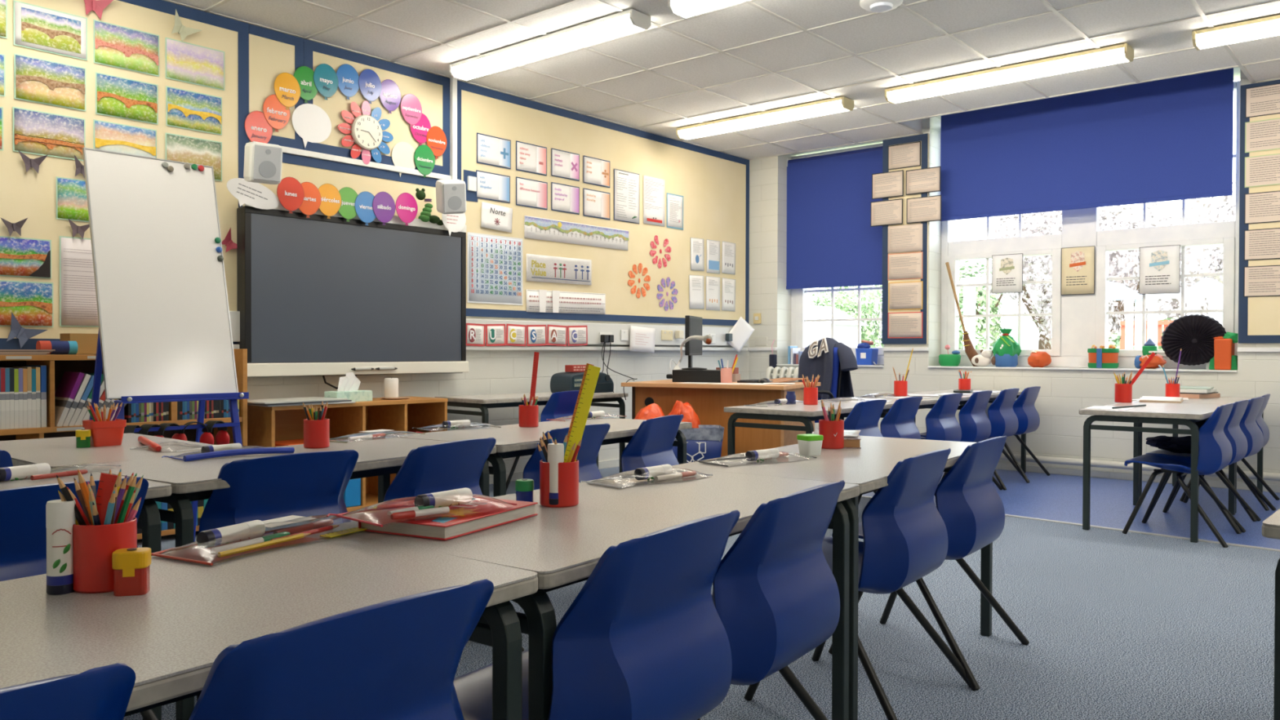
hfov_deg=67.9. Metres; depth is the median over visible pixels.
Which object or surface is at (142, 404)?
book
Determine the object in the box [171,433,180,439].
ear cup
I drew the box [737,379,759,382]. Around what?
keyboard
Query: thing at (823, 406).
pencil
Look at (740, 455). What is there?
pencil case
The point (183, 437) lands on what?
ear cup
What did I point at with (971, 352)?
broom
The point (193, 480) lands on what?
table
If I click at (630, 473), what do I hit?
pencil case
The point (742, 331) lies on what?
loose sheet
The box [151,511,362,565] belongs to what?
pencil case
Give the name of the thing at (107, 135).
painting
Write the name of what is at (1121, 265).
tree
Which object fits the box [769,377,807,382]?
clipboard
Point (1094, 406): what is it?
paper sheet
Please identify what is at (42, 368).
book
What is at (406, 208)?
cutout
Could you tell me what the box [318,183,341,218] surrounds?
cutout
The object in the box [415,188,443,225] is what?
plush toy
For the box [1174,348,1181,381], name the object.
pencil
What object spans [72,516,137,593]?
pot
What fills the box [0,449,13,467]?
chair
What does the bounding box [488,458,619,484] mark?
baseboard
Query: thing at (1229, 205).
tree
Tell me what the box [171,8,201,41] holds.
butterfly
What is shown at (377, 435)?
pen
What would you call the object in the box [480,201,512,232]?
paper sign
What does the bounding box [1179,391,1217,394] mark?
book
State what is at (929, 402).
table
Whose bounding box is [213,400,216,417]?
book
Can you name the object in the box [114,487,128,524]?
pencil
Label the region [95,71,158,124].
painting
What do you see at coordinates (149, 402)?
book
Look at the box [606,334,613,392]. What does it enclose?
plug
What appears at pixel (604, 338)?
plug
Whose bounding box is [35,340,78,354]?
pouch
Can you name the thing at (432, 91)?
notice board
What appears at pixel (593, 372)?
ruler
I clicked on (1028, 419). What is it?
chair
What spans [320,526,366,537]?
ruler
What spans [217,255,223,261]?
magnet
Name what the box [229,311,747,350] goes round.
trim
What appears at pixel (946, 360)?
pot
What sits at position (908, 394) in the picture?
paper sheet
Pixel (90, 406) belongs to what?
pencil
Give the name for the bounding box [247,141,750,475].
wall
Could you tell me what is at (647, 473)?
glue stick
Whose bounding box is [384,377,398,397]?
pillar candle
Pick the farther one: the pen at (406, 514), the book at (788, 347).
the book at (788, 347)
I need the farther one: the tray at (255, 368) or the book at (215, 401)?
the tray at (255, 368)
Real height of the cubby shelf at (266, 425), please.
0.652 m
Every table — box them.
[0,433,213,467]
[0,468,171,719]
[0,531,537,719]
[77,437,496,719]
[325,467,859,719]
[395,417,692,497]
[435,391,628,472]
[671,435,992,719]
[724,399,895,455]
[839,393,971,424]
[907,388,1026,472]
[1079,401,1235,542]
[1132,395,1263,513]
[1262,508,1279,719]
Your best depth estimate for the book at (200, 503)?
4.87 m
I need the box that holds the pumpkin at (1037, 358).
[1027,350,1051,367]
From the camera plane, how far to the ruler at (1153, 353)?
5.83 m
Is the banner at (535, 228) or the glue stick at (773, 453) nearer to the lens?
the glue stick at (773, 453)
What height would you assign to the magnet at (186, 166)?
0.028 m
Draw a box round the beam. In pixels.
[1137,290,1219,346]
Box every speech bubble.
[226,177,279,209]
[292,103,331,147]
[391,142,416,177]
[441,213,466,235]
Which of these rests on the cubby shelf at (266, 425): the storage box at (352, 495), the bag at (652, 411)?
the storage box at (352, 495)
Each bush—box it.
[960,330,996,349]
[1107,314,1177,349]
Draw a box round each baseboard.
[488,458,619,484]
[995,462,1279,493]
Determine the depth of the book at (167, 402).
4.74 m
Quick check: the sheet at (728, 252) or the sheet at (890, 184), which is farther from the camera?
the sheet at (728, 252)
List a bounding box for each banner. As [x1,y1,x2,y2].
[524,215,628,250]
[526,253,591,284]
[526,289,605,314]
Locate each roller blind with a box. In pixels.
[786,146,882,288]
[940,67,1233,221]
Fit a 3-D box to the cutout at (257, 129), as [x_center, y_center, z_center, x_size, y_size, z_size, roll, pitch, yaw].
[-2.176,-1.314,5.426,0.004,0.215,0.169,1,1,41]
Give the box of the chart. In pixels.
[466,231,522,305]
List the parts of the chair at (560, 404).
leg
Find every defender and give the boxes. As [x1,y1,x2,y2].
[123,425,140,433]
[137,423,164,437]
[154,422,182,439]
[179,421,208,440]
[199,420,230,444]
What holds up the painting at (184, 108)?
attached to the notice board at (31, 194)
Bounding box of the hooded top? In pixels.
[798,337,857,399]
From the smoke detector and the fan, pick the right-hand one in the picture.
the fan
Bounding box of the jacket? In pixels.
[1146,435,1191,453]
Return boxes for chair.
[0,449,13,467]
[0,476,158,719]
[0,662,135,719]
[188,578,493,719]
[196,449,358,701]
[383,437,524,651]
[453,510,739,719]
[506,390,579,490]
[522,423,609,489]
[620,414,683,471]
[697,480,844,719]
[743,448,971,719]
[814,346,841,422]
[828,435,1029,690]
[844,399,886,493]
[857,396,922,504]
[920,390,1002,489]
[920,392,962,496]
[941,387,1029,489]
[1004,386,1050,483]
[1122,403,1245,547]
[1146,400,1261,533]
[1167,396,1275,521]
[1179,393,1279,511]
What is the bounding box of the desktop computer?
[672,368,720,382]
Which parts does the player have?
control panel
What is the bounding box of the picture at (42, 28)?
[21,7,80,53]
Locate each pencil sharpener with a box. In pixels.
[75,429,90,448]
[111,547,151,596]
[515,479,533,502]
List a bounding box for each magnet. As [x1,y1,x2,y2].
[161,161,168,168]
[167,165,173,172]
[183,163,190,168]
[191,164,197,169]
[197,164,204,171]
[214,237,221,243]
[215,246,222,253]
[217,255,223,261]
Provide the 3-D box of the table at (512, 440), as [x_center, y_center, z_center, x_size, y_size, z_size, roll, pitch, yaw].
[-0.341,0.596,3.792,0.552,0.645,1.222,1,1,35]
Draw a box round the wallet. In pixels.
[813,428,860,436]
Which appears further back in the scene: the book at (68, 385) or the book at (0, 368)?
the book at (68, 385)
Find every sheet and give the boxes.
[59,235,98,327]
[247,396,347,404]
[247,400,351,405]
[247,400,355,406]
[629,325,655,353]
[677,382,710,383]
[688,275,704,309]
[690,237,704,271]
[706,239,719,274]
[706,275,719,311]
[714,382,743,384]
[721,241,735,275]
[721,277,735,311]
[726,316,754,352]
[736,382,773,384]
[763,382,795,384]
[847,400,889,402]
[870,198,902,226]
[871,169,903,199]
[888,141,920,169]
[888,223,922,253]
[888,251,922,279]
[888,280,922,310]
[888,311,922,337]
[889,396,928,398]
[906,166,940,195]
[906,195,941,223]
[907,394,938,395]
[933,392,971,395]
[1085,405,1133,409]
[1243,265,1279,297]
[1244,83,1279,118]
[1244,117,1279,152]
[1244,153,1279,187]
[1244,191,1279,224]
[1244,227,1279,260]
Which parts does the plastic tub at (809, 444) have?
lid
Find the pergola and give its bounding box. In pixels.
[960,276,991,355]
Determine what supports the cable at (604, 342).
attached to the plug at (604, 338)
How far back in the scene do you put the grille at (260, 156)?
5.04 m
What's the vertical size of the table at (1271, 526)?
0.645 m
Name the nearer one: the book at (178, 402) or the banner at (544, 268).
the book at (178, 402)
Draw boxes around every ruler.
[90,472,117,525]
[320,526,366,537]
[528,351,539,405]
[564,363,592,452]
[564,364,600,462]
[1130,351,1155,385]
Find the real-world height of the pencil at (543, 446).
0.135 m
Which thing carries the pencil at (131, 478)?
in the pot at (93, 546)
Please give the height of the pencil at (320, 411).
0.124 m
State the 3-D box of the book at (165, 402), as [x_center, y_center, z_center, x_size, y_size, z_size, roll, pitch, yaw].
[-2.415,0.244,4.773,0.130,0.115,0.014,1,1,41]
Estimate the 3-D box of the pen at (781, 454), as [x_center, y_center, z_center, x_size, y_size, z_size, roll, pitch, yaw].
[0.381,0.277,2.757,0.138,0.012,0.013,-1,1,-38]
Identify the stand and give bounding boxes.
[1206,361,1209,369]
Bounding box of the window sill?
[776,364,884,367]
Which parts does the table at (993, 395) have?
frame rail, leg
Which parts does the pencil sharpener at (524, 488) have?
lid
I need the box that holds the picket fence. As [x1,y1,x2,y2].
[1120,320,1173,349]
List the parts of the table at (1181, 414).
leg, leg, cross rail, leg, frame rail, leg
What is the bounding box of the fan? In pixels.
[1160,314,1226,365]
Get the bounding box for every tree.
[807,284,884,347]
[862,238,1005,347]
[958,259,1009,349]
[982,209,1118,349]
[1006,203,1223,349]
[1169,173,1235,315]
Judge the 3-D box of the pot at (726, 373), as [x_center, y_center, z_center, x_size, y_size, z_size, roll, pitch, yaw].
[0.593,0.106,6.543,0.083,0.100,0.084,1,1,41]
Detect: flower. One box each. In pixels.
[627,262,650,297]
[649,235,671,268]
[656,276,677,311]
[944,344,950,354]
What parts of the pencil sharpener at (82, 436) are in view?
lid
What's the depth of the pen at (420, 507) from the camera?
1.64 m
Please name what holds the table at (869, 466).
on the floor
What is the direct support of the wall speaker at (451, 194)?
attached to the wall screen at (317, 295)
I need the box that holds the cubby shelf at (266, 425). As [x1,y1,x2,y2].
[247,395,447,511]
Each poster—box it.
[475,169,510,203]
[476,133,511,168]
[515,140,546,176]
[515,176,547,209]
[551,147,579,181]
[551,182,579,214]
[583,155,609,187]
[583,187,609,219]
[613,168,639,223]
[643,175,665,226]
[666,192,683,230]
[991,253,1022,293]
[1061,245,1094,295]
[1138,244,1180,294]
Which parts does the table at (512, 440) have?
cross rail, leg, frame rail, cross rail, leg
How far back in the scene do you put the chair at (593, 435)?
3.41 m
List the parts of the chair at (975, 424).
leg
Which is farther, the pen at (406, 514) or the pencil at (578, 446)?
the pencil at (578, 446)
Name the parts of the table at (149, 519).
cross rail, leg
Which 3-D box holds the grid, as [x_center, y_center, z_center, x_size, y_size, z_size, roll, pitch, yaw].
[1.005,-1.882,3.164,7.820,0.008,9.340,1,1,41]
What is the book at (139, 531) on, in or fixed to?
on the bookcase at (56, 365)
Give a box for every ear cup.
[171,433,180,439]
[179,433,186,440]
[199,431,214,444]
[215,430,230,444]
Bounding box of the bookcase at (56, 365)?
[0,348,247,539]
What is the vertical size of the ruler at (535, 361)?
0.300 m
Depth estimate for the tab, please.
6.59 m
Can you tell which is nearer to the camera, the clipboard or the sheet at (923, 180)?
the clipboard
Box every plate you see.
[381,396,410,399]
[755,337,767,346]
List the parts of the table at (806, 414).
leg, cross rail, leg, frame rail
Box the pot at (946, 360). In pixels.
[938,344,960,366]
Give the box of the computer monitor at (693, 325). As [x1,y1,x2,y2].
[681,315,706,369]
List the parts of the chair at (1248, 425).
leg, leg, leg, leg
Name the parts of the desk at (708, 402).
panel, panel, panel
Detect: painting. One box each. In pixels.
[0,0,7,38]
[0,53,5,96]
[0,106,3,150]
[0,235,51,278]
[0,280,53,327]
[13,0,87,60]
[13,53,85,111]
[13,106,85,160]
[56,176,88,222]
[93,19,159,76]
[93,119,156,158]
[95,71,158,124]
[165,37,224,90]
[165,85,222,135]
[165,133,222,181]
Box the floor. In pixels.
[123,466,1279,719]
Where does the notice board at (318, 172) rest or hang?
attached to the wall at (490, 371)
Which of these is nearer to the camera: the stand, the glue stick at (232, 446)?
the glue stick at (232, 446)
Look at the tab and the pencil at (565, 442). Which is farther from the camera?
the tab
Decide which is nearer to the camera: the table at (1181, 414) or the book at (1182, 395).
the table at (1181, 414)
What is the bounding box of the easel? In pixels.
[82,146,248,542]
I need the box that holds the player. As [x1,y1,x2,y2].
[550,372,613,392]
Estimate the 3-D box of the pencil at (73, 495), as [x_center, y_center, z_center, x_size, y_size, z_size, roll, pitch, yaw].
[-0.721,0.231,1.253,0.060,0.130,0.008,0,1,-18]
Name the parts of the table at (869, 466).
leg, leg, frame rail, cross rail, leg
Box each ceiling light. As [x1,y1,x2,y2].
[448,8,651,80]
[667,0,747,18]
[675,96,853,140]
[884,43,1133,104]
[1191,14,1279,50]
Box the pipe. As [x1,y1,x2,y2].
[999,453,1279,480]
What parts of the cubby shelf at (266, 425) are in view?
panel, board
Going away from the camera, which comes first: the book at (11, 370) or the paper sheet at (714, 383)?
the book at (11, 370)
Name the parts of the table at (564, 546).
cross rail, leg, frame rail, cross rail, leg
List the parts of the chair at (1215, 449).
leg, leg, seat frame, leg, leg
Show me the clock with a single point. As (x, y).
(366, 131)
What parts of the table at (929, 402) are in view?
frame rail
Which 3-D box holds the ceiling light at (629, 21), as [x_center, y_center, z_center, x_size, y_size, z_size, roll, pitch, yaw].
[-0.588,-1.869,5.711,1.570,0.080,0.164,1,1,41]
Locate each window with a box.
[791,142,884,364]
[940,80,1239,368]
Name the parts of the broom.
handle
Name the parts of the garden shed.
door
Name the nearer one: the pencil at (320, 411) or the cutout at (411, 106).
the pencil at (320, 411)
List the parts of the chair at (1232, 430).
leg, leg, leg, leg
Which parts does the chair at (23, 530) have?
leg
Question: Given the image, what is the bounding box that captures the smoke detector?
[859,0,902,12]
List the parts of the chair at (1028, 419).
leg, leg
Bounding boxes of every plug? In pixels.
[600,334,608,372]
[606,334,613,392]
[725,333,732,341]
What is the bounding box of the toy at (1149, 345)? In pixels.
[1133,338,1166,368]
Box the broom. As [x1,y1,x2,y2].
[945,262,978,366]
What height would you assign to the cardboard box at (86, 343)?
0.100 m
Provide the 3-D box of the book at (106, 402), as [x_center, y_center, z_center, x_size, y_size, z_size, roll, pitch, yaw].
[-2.614,0.191,4.601,0.200,0.242,0.148,1,1,41]
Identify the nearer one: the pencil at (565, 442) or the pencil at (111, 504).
the pencil at (111, 504)
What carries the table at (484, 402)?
on the floor
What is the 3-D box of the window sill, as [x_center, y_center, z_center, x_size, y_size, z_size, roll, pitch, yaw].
[1.865,0.049,8.874,1.100,0.014,0.470,1,1,41]
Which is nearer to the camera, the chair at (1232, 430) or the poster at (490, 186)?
the chair at (1232, 430)
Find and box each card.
[262,515,316,528]
[360,429,391,432]
[466,323,485,346]
[485,324,506,346]
[506,324,526,346]
[526,324,546,346]
[546,324,567,346]
[567,325,587,346]
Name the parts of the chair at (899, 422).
leg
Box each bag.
[634,403,664,419]
[667,400,700,427]
[768,339,777,368]
[1208,331,1237,369]
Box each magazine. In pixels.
[0,349,55,351]
[0,351,49,353]
[0,351,52,351]
[0,353,46,355]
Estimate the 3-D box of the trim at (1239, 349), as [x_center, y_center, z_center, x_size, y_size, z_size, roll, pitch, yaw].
[4.029,-0.072,6.724,7.820,0.030,0.022,1,1,41]
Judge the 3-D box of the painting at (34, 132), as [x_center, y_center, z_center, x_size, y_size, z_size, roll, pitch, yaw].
[-2.867,-1.096,4.621,0.009,0.211,0.314,1,1,41]
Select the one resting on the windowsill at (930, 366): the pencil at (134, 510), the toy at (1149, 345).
the toy at (1149, 345)
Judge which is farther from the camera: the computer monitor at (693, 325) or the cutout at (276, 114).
the computer monitor at (693, 325)
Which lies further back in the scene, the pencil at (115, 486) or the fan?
the fan
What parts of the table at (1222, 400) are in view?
leg, leg, leg, leg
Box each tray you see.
[114,391,248,403]
[247,360,468,377]
[953,389,973,392]
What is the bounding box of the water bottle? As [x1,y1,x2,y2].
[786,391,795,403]
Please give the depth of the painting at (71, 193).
4.70 m
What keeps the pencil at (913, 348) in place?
in the pot at (900, 388)
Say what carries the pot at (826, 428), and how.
on the table at (869, 466)
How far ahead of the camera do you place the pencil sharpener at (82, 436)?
3.02 m
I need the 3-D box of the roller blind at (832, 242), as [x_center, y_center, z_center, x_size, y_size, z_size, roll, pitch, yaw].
[1.827,-1.310,8.858,1.038,1.262,0.066,1,1,41]
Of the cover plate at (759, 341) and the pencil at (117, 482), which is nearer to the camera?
the pencil at (117, 482)
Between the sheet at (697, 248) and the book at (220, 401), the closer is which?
the book at (220, 401)
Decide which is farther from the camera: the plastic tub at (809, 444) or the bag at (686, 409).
the bag at (686, 409)
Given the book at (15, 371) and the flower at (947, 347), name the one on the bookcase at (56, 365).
the book at (15, 371)
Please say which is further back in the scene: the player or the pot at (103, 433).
the player
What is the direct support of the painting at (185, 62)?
attached to the notice board at (31, 194)
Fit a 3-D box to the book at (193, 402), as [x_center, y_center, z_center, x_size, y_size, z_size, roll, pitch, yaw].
[-2.323,0.249,4.880,0.130,0.105,0.012,1,1,41]
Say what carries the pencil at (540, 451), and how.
in the pot at (568, 472)
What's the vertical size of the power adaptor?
0.070 m
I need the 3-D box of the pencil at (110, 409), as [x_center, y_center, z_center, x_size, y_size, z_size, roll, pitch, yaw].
[-1.729,0.208,3.086,0.075,0.130,0.008,1,1,41]
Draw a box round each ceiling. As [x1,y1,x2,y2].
[171,0,1279,159]
[902,119,922,130]
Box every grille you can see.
[253,144,281,182]
[443,182,465,212]
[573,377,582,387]
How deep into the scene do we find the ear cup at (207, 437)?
4.15 m
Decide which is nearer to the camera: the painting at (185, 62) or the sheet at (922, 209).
the painting at (185, 62)
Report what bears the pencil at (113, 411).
in the pot at (103, 433)
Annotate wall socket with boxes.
[599,332,612,343]
[620,329,628,340]
[661,329,672,340]
[709,333,715,343]
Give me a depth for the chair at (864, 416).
5.10 m
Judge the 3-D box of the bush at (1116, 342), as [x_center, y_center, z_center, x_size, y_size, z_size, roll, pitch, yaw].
[7.193,0.082,13.724,1.574,1.480,1.186,0,1,-30]
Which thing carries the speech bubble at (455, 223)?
attached to the wall screen at (317, 295)
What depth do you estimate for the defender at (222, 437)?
4.20 m
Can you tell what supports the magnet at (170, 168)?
attached to the easel
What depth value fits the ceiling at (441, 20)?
5.84 m
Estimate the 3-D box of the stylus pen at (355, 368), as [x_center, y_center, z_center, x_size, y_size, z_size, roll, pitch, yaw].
[-1.689,0.054,5.788,0.018,0.018,0.156,1,1,41]
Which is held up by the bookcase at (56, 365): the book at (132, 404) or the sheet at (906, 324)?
the book at (132, 404)
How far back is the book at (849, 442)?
3.06 m
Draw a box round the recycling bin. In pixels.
[672,424,724,462]
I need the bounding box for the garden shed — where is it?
[807,305,868,347]
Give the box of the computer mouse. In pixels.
[758,377,770,382]
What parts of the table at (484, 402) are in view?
leg, cross rail, leg, frame rail, cross rail, leg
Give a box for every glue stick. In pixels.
[0,462,50,481]
[45,499,75,595]
[196,520,265,548]
[200,443,242,453]
[414,487,472,507]
[442,419,470,428]
[587,410,604,417]
[634,464,672,480]
[745,448,779,461]
[773,398,787,404]
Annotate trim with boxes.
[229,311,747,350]
[252,141,451,179]
[449,77,457,179]
[747,347,1279,351]
[861,495,1279,551]
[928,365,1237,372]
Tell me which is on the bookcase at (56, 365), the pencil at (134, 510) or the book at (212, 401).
the book at (212, 401)
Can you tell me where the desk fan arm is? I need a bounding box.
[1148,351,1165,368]
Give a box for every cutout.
[244,111,272,143]
[262,94,290,132]
[273,72,300,110]
[276,177,304,213]
[293,66,317,102]
[298,182,321,217]
[313,63,338,100]
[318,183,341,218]
[336,63,359,99]
[337,186,357,222]
[354,191,376,225]
[358,68,381,103]
[372,191,395,225]
[379,79,400,113]
[395,192,417,225]
[400,93,422,127]
[409,113,431,145]
[413,144,435,177]
[426,125,446,158]
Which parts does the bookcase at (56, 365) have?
panel, panel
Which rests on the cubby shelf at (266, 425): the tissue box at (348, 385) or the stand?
the tissue box at (348, 385)
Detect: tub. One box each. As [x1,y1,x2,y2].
[796,433,823,455]
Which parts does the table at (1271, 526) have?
leg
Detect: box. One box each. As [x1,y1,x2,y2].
[60,333,97,354]
[324,372,372,401]
[343,478,360,507]
[564,364,593,372]
[715,367,740,382]
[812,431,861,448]
[1087,344,1119,368]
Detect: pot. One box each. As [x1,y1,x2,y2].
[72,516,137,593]
[82,418,126,446]
[303,418,329,448]
[519,404,538,427]
[539,459,578,507]
[720,368,732,382]
[803,386,817,404]
[818,419,844,448]
[893,380,907,395]
[938,344,960,366]
[958,378,970,389]
[1114,383,1132,402]
[1165,383,1180,396]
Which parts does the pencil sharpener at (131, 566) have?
lid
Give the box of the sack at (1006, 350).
[992,328,1021,367]
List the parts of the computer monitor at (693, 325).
casing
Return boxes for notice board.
[0,0,248,349]
[248,23,303,150]
[258,152,442,220]
[303,38,449,175]
[457,80,749,325]
[881,133,928,344]
[1238,79,1279,343]
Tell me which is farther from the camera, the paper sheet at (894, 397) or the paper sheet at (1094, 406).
the paper sheet at (894, 397)
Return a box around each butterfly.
[0,217,27,236]
[6,311,47,348]
[17,150,47,173]
[67,217,89,239]
[74,155,84,177]
[84,0,113,19]
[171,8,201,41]
[222,227,236,252]
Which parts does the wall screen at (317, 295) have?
cover strip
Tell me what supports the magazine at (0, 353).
on the bookcase at (56, 365)
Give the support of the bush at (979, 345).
on the floor
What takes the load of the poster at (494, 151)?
attached to the notice board at (713, 185)
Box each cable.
[601,342,637,379]
[623,378,634,399]
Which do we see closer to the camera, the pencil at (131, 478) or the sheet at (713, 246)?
the pencil at (131, 478)
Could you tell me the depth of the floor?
3.31 m
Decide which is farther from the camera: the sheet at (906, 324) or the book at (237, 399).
the sheet at (906, 324)
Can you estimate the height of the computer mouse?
0.048 m
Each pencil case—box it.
[50,462,121,471]
[129,440,203,451]
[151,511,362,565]
[161,445,294,461]
[326,493,516,527]
[329,431,425,443]
[412,422,501,431]
[546,413,626,421]
[580,467,712,488]
[693,451,817,466]
[743,400,803,406]
[817,397,870,402]
[855,392,899,398]
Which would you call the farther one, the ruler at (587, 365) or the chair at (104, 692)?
the ruler at (587, 365)
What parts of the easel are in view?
leg, leg, leg, leg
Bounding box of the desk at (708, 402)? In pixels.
[621,379,820,457]
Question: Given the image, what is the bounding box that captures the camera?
[666,334,712,378]
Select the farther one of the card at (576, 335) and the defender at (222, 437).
the card at (576, 335)
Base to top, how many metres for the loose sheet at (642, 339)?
0.226 m
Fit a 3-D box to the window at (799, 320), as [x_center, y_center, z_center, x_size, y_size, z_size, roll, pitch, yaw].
[1.910,-0.965,8.912,1.100,2.013,0.090,1,1,41]
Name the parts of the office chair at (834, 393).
armrest, backrest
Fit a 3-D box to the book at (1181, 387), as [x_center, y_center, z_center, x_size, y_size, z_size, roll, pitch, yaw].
[3.789,0.190,6.486,0.200,0.012,0.300,1,1,34]
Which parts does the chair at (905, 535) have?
leg, leg, leg, leg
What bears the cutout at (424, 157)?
attached to the notice board at (432, 91)
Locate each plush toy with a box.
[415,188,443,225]
[971,349,995,366]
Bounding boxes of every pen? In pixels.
[30,469,87,479]
[137,435,161,451]
[210,531,290,554]
[273,519,333,534]
[347,433,385,440]
[351,367,373,370]
[375,367,397,369]
[386,505,434,515]
[390,506,449,519]
[654,471,696,481]
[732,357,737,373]
[778,452,788,457]
[874,394,888,396]
[1111,404,1146,408]
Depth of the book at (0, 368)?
4.20 m
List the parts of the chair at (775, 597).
leg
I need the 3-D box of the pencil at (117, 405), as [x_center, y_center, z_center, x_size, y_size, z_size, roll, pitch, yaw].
[-1.736,0.208,3.108,0.008,0.131,0.073,0,1,18]
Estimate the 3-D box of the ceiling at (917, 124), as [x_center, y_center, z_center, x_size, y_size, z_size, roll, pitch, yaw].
[1.086,-2.064,3.257,8.220,0.317,9.990,1,1,41]
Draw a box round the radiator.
[765,366,818,430]
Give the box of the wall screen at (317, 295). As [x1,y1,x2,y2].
[236,201,468,389]
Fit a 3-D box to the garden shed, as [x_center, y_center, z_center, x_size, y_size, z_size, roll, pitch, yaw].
[3.085,0.087,16.839,1.400,2.100,1.400,1,1,41]
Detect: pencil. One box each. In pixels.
[56,475,86,525]
[57,490,79,524]
[66,486,90,525]
[73,477,91,524]
[77,469,93,525]
[86,405,95,421]
[87,481,94,497]
[88,401,97,421]
[88,488,97,525]
[89,473,97,499]
[92,502,101,524]
[93,403,102,421]
[102,404,106,421]
[103,490,115,524]
[106,404,111,421]
[109,406,116,420]
[110,484,117,524]
[111,403,118,420]
[112,402,122,420]
[113,472,120,494]
[113,475,126,524]
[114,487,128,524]
[116,473,137,523]
[123,489,135,522]
[124,472,133,493]
[125,497,141,521]
[132,475,143,505]
[217,533,311,557]
[271,524,338,540]
[302,402,310,420]
[305,405,312,420]
[311,404,313,420]
[313,407,315,420]
[315,406,317,420]
[318,406,321,420]
[320,402,328,419]
[537,442,546,462]
[539,438,547,462]
[542,431,548,451]
[547,431,552,443]
[563,433,567,455]
[565,441,576,462]
[570,439,582,462]
[822,401,827,421]
[827,407,831,421]
[831,408,833,421]
[835,400,840,421]
[903,347,913,381]
[1162,365,1168,383]
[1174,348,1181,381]
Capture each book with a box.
[0,367,9,429]
[0,368,0,429]
[0,368,5,429]
[2,367,14,429]
[13,366,31,427]
[13,368,18,428]
[13,368,22,428]
[22,368,27,428]
[26,364,46,426]
[28,366,40,427]
[31,368,35,427]
[54,371,84,426]
[62,373,90,426]
[67,375,93,426]
[74,373,103,425]
[80,378,104,425]
[88,390,105,420]
[99,399,111,415]
[101,399,117,418]
[124,403,131,422]
[131,403,133,422]
[133,403,135,422]
[135,403,138,422]
[137,528,142,533]
[138,403,141,422]
[141,402,144,422]
[144,402,146,422]
[146,402,149,422]
[149,402,151,421]
[151,402,153,421]
[153,402,155,421]
[155,402,158,421]
[155,501,161,530]
[158,402,160,421]
[160,402,163,421]
[161,502,167,530]
[163,401,166,421]
[166,401,168,420]
[167,503,173,529]
[177,401,179,420]
[179,401,182,419]
[182,401,184,419]
[184,400,186,419]
[186,400,189,419]
[189,400,194,419]
[189,401,191,419]
[194,400,196,419]
[196,400,198,418]
[197,499,203,525]
[203,498,208,510]
[204,400,206,418]
[206,400,208,418]
[208,400,211,418]
[209,400,213,417]
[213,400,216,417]
[216,400,218,417]
[218,400,222,417]
[222,400,223,417]
[223,400,226,417]
[226,400,228,417]
[237,399,239,415]
[275,438,303,446]
[358,497,537,540]
[787,346,797,364]
[790,347,799,364]
[793,353,798,364]
[795,354,798,364]
[798,351,803,364]
[1138,395,1183,403]
[1179,386,1213,389]
[1179,388,1216,393]
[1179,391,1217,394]
[1179,393,1220,398]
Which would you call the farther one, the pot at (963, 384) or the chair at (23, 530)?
the pot at (963, 384)
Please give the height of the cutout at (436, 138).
0.215 m
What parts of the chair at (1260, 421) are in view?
leg, leg, leg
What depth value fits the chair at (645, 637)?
1.43 m
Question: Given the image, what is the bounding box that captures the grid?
[163,0,1279,159]
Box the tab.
[463,169,477,202]
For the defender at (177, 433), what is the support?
hanging from the easel
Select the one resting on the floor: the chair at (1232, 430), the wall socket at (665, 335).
the chair at (1232, 430)
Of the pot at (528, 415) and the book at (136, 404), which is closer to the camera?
the pot at (528, 415)
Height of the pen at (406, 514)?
0.012 m
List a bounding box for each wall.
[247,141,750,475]
[749,66,1279,484]
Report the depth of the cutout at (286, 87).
5.55 m
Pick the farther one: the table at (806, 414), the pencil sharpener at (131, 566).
the table at (806, 414)
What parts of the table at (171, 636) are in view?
frame rail, cross rail, leg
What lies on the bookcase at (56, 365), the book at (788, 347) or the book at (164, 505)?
the book at (164, 505)
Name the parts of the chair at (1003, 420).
leg, leg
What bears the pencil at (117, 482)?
in the pot at (93, 546)
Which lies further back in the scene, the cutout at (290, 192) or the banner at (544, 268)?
the banner at (544, 268)
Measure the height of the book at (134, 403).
0.120 m
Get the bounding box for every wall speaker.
[243,142,282,184]
[435,179,466,214]
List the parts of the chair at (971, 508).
leg, leg, leg, leg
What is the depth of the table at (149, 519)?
2.19 m
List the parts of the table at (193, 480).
cross rail, leg, frame rail, leg, leg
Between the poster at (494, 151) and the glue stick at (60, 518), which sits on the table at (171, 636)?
the glue stick at (60, 518)
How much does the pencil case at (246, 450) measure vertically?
0.028 m
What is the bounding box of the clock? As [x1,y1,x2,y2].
[337,100,393,164]
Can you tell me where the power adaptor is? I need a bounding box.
[675,330,684,338]

